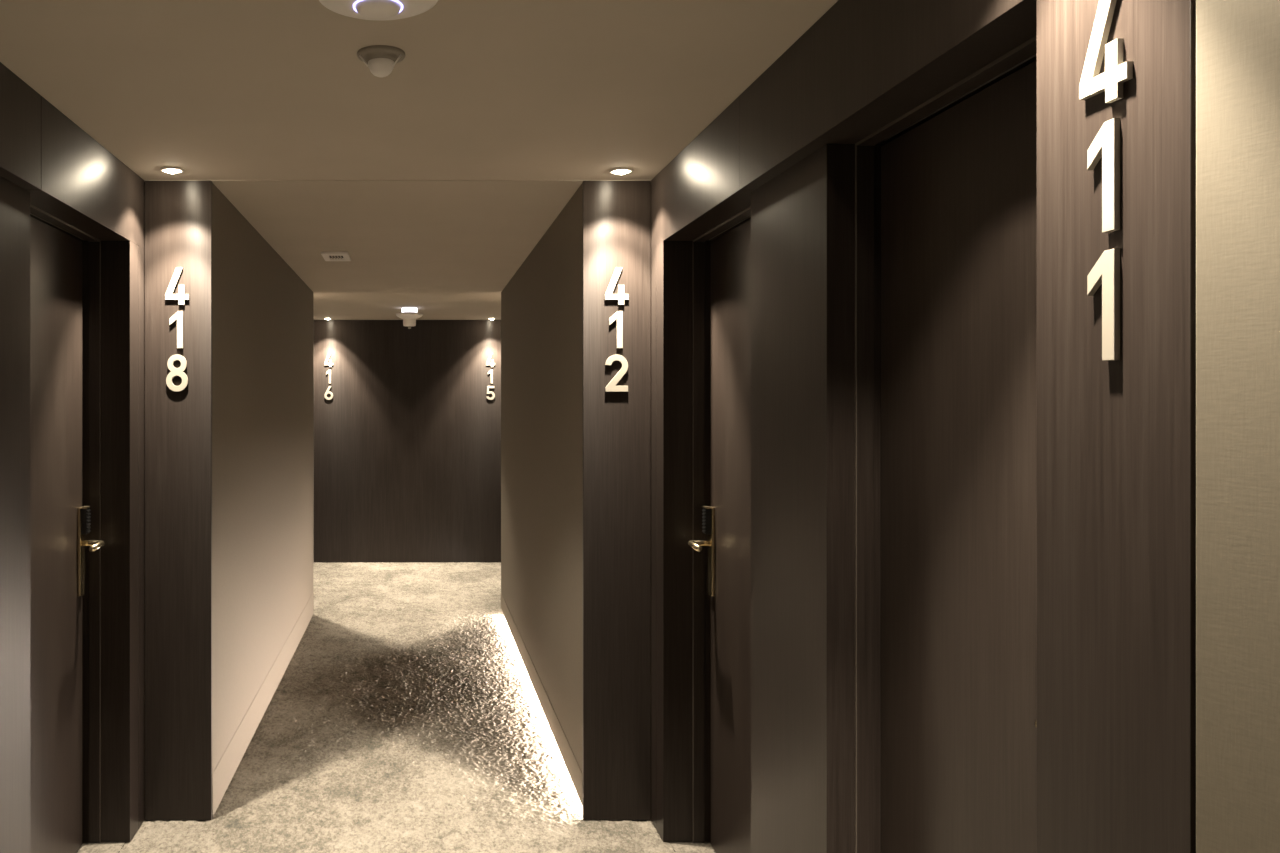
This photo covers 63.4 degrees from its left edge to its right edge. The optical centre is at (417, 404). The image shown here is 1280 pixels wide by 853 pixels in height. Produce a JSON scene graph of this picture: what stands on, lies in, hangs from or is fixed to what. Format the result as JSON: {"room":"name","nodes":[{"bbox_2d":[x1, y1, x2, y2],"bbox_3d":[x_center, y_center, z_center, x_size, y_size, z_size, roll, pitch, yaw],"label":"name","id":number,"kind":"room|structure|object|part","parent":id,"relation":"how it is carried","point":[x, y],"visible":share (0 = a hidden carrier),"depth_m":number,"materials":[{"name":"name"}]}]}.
{"room":"hotel corridor","nodes":[
{"label":"hotel corridor","id":0,"kind":"room"},
{"bbox_2d":[0,62,143,852],"bbox_3d":[-1.148,0.356,2.440,0.250,2.397,2.614,0,0,0],"label":"wall","id":1,"kind":"structure","parent":0,"point":[48,163],"depth_m":3.23,"materials":[{"name":"brown wood"}]},
{"bbox_2d":[30,204,104,852],"bbox_3d":[-1.155,0.485,3.155,0.136,2.140,0.810,0,0,0],"label":"door","id":2,"kind":"structure","parent":1,"relation":"in","point":[59,522],"depth_m":3.29,"materials":[{"name":"brown wood"}]},
{"bbox_3d":[-1.176,0.511,3.496,0.012,0.308,0.042,0,0,0],"label":"lock plate","id":3,"kind":"part","parent":2,"relation":"part of","materials":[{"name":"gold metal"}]},
{"bbox_3d":[-1.128,0.484,3.439,0.084,0.022,0.136,0,0,0],"label":"lever handle","id":4,"kind":"part","parent":2,"relation":"part of","materials":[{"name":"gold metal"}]},
{"bbox_2d":[145,181,211,819],"bbox_3d":[-0.897,0.356,3.757,0.250,2.397,0.020,0,0,0],"label":"wall","id":5,"kind":"structure","parent":0,"point":[178,214],"depth_m":3.75,"materials":[{"name":"brown wood"}]},
{"bbox_2d":[169,311,182,347],"bbox_3d":[-0.902,-0.282,3.743,0.050,0.139,0.008,0,0,0],"label":"number digit","id":6,"kind":"object","parent":5,"relation":"attached to","point":[178,315],"visible":1,"depth_m":3.74,"materials":[{"name":"beige ceramic"}]},
{"bbox_2d":[166,354,187,391],"bbox_3d":[-0.899,-0.119,3.743,0.081,0.139,0.008,0,0,0],"label":"number digit","id":7,"kind":"object","parent":5,"relation":"attached to","point":[174,372],"visible":1,"depth_m":3.74,"materials":[{"name":"beige ceramic"}]},
{"bbox_2d":[165,268,188,304],"bbox_3d":[-0.899,-0.445,3.743,0.088,0.139,0.008,0,0,0],"label":"number digit","id":8,"kind":"object","parent":5,"relation":"attached to","point":[181,296],"visible":1,"depth_m":3.74,"materials":[{"name":"beige ceramic"}]},
{"bbox_2d":[144,182,312,817],"bbox_3d":[-1.023,0.358,5.604,0.500,2.394,3.673,0,0,0],"label":"wall","id":9,"kind":"structure","parent":0,"point":[262,310],"depth_m":4.69,"materials":[{"name":"beige paint"}]},
{"bbox_2d":[212,592,313,817],"bbox_3d":[-0.777,1.472,5.604,0.013,0.165,3.672,0,0,0],"label":"baseboard","id":10,"kind":"structure","parent":9,"relation":"attached to","point":[229,762],"depth_m":4.74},
{"bbox_2d":[313,320,313,562],"bbox_3d":[-1.148,0.356,8.670,0.250,2.397,2.460,0,0,0],"label":"wall","id":11,"kind":"structure","parent":0,"point":[313,320],"depth_m":9.86,"materials":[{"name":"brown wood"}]},
{"bbox_2d":[76,562,715,852],"bbox_3d":[0.300,1.560,3.865,5.000,0.012,12.130,0,0,0],"label":"floor","id":12,"kind":"structure","parent":0,"point":[406,715],"depth_m":4.54,"materials":[{"name":"carpet"}]},
{"bbox_2d":[314,320,500,561],"bbox_3d":[-0.073,0.356,9.960,2.499,2.397,0.120,0,0,0],"label":"wall","id":13,"kind":"structure","parent":0,"point":[407,441],"depth_m":9.90,"materials":[{"name":"brown wood"}]},
{"bbox_2d":[324,386,332,399],"bbox_3d":[-0.876,-0.119,9.896,0.086,0.139,0.008,0,0,0],"label":"number digit","id":14,"kind":"object","parent":13,"relation":"attached to","point":[329,387],"visible":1,"depth_m":9.89,"materials":[{"name":"beige ceramic"}]},
{"bbox_2d":[324,353,332,366],"bbox_3d":[-0.876,-0.445,9.896,0.088,0.139,0.008,0,0,0],"label":"number digit","id":15,"kind":"object","parent":13,"relation":"attached to","point":[330,363],"visible":1,"depth_m":9.89,"materials":[{"name":"beige ceramic"}]},
{"bbox_2d":[326,369,330,383],"bbox_3d":[-0.879,-0.282,9.896,0.050,0.139,0.008,0,0,0],"label":"number digit","id":16,"kind":"object","parent":13,"relation":"attached to","point":[329,370],"visible":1,"depth_m":9.89,"materials":[{"name":"beige ceramic"}]},
{"bbox_2d":[486,353,494,366],"bbox_3d":[0.725,-0.445,9.896,0.088,0.139,0.008,0,0,0],"label":"number digit","id":17,"kind":"object","parent":13,"relation":"attached to","point":[490,355],"visible":1,"depth_m":9.89,"materials":[{"name":"beige ceramic"}]},
{"bbox_2d":[488,369,492,383],"bbox_3d":[0.722,-0.282,9.896,0.050,0.139,0.008,0,0,0],"label":"number digit","id":18,"kind":"object","parent":13,"relation":"attached to","point":[491,370],"visible":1,"depth_m":9.89,"materials":[{"name":"beige ceramic"}]},
{"bbox_2d":[487,386,494,399],"bbox_3d":[0.726,-0.119,9.896,0.085,0.139,0.008,0,0,0],"label":"number digit","id":19,"kind":"object","parent":13,"relation":"attached to","point":[488,387],"visible":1,"depth_m":9.89,"materials":[{"name":"beige ceramic"}]},
{"bbox_2d":[0,0,837,319],"bbox_3d":[0.300,-0.902,3.950,5.000,0.122,12.300,0,0,0],"label":"ceiling","id":20,"kind":"structure","parent":0,"point":[438,176],"depth_m":2.81,"materials":[{"name":"paint"}]},
{"bbox_2d":[160,167,183,173],"bbox_3d":[-0.879,-0.837,3.585,0.086,0.012,0.086,0,0,0],"label":"recessed light","id":21,"kind":"object","parent":20,"relation":"in","point":[173,170],"visible":1,"depth_m":3.57,"materials":[{"name":"white plastic"}]},
{"bbox_2d":[321,252,350,260],"bbox_3d":[-0.455,-0.834,5.620,0.148,0.013,0.280,0,0,0],"label":"ceiling vent","id":22,"kind":"object","parent":20,"relation":"in","point":[328,256],"visible":1,"depth_m":5.59,"materials":[{"name":"white plastic"}]},
{"bbox_2d":[319,0,437,20],"bbox_3d":[-0.080,-0.820,2.040,0.256,0.046,0.256,0,0,0],"label":"ceiling light","id":23,"kind":"object","parent":20,"relation":"attached to","point":[378,10],"visible":1,"depth_m":2.04,"materials":[{"name":"white plastic"}]},
{"bbox_2d":[357,45,404,76],"bbox_3d":[-0.087,-0.816,2.400,0.117,0.055,0.117,0,0,0],"label":"sensor","id":24,"kind":"object","parent":20,"relation":"attached to","point":[381,60],"visible":1,"depth_m":2.37,"materials":[{"name":"beige plastic"}]},
{"bbox_2d":[396,307,422,328],"bbox_3d":[-0.068,-0.752,8.700,0.240,0.181,0.240,0,0,0],"label":"smoke detector","id":25,"kind":"object","parent":20,"relation":"attached to","point":[409,315],"visible":1,"depth_m":8.64,"materials":[{"name":"white plastic"}]},
{"bbox_2d":[609,168,632,174],"bbox_3d":[0.734,-0.837,3.600,0.086,0.012,0.086,0,0,0],"label":"recessed light","id":26,"kind":"object","parent":20,"relation":"in","point":[618,171],"visible":1,"depth_m":3.59,"materials":[{"name":"white plastic"}]},
{"bbox_2d":[501,184,581,770],"bbox_3d":[0.875,0.358,5.604,0.503,2.394,3.673,0,0,0],"label":"wall","id":27,"kind":"structure","parent":0,"point":[541,304],"depth_m":4.82,"materials":[{"name":"beige paint"}]},
{"bbox_2d":[501,593,581,803],"bbox_3d":[0.627,1.450,5.604,0.013,0.120,3.672,0,0,0],"label":"baseboard","id":28,"kind":"structure","parent":27,"relation":"attached to","point":[575,773],"depth_m":4.77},
{"bbox_2d":[582,181,650,819],"bbox_3d":[0.748,0.356,3.757,0.253,2.397,0.020,0,0,0],"label":"wall","id":29,"kind":"structure","parent":0,"point":[616,215],"depth_m":3.75,"materials":[{"name":"brown wood"}]},
{"bbox_2d":[609,311,622,347],"bbox_3d":[0.743,-0.282,3.743,0.050,0.139,0.008,0,0,0],"label":"number digit","id":30,"kind":"object","parent":29,"relation":"attached to","point":[618,316],"visible":1,"depth_m":3.74,"materials":[{"name":"beige ceramic"}]},
{"bbox_2d":[605,354,627,391],"bbox_3d":[0.746,-0.119,3.743,0.085,0.139,0.008,0,0,0],"label":"number digit","id":31,"kind":"object","parent":29,"relation":"attached to","point":[611,387],"visible":1,"depth_m":3.74,"materials":[{"name":"beige ceramic"}]},
{"bbox_2d":[605,268,628,304],"bbox_3d":[0.746,-0.445,3.743,0.088,0.139,0.008,0,0,0],"label":"number digit","id":32,"kind":"object","parent":29,"relation":"attached to","point":[620,296],"visible":1,"depth_m":3.74,"materials":[{"name":"beige ceramic"}]},
{"bbox_2d":[651,0,1195,852],"bbox_3d":[1.001,0.356,2.440,0.250,2.397,2.614,0,0,0],"label":"wall","id":33,"kind":"structure","parent":0,"point":[1116,439],"depth_m":1.77,"materials":[{"name":"brown wood"}]},
{"bbox_2d":[688,206,750,852],"bbox_3d":[1.008,0.485,3.155,0.136,2.140,0.810,0,0,0],"label":"door","id":34,"kind":"structure","parent":33,"relation":"in","point":[727,523],"depth_m":3.37,"materials":[{"name":"brown wood"}]},
{"bbox_3d":[0.981,0.484,3.439,0.084,0.022,0.136,0,0,0],"label":"lever handle","id":35,"kind":"part","parent":34,"relation":"part of","materials":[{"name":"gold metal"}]},
{"bbox_3d":[1.029,0.511,3.496,0.012,0.308,0.042,0,0,0],"label":"lock plate","id":36,"kind":"part","parent":34,"relation":"part of","materials":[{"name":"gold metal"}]},
{"bbox_2d":[855,35,1036,852],"bbox_3d":[1.008,0.485,1.827,0.136,2.140,0.825,0,0,0],"label":"door","id":37,"kind":"structure","parent":33,"relation":"in","point":[959,187],"depth_m":1.94,"materials":[{"name":"brown wood"}]},
{"bbox_2d":[1087,118,1119,232],"bbox_3d":[0.872,-0.288,1.271,0.008,0.139,0.050,0,0,0],"label":"number digit","id":38,"kind":"object","parent":33,"relation":"attached to","point":[1106,144],"visible":1,"depth_m":1.25,"materials":[{"name":"beige ceramic"}]},
{"bbox_2d":[1087,248,1119,360],"bbox_3d":[0.872,-0.126,1.271,0.008,0.139,0.050,0,0,0],"label":"number digit","id":39,"kind":"object","parent":33,"relation":"attached to","point":[1106,271],"visible":1,"depth_m":1.25,"materials":[{"name":"beige ceramic"}]},
{"bbox_2d":[1079,0,1132,102],"bbox_3d":[0.872,-0.451,1.268,0.008,0.139,0.088,0,0,0],"label":"number digit","id":40,"kind":"object","parent":33,"relation":"attached to","point":[1117,72],"visible":1,"depth_m":1.26,"materials":[{"name":"beige ceramic"}]},
{"bbox_2d":[1196,0,1279,852],"bbox_3d":[1.458,0.356,-0.450,0.250,2.397,3.350,0,0,-16],"label":"wall","id":41,"kind":"structure","parent":0,"point":[1238,41],"depth_m":1.08,"materials":[{"name":"beige paint"}]}
]}

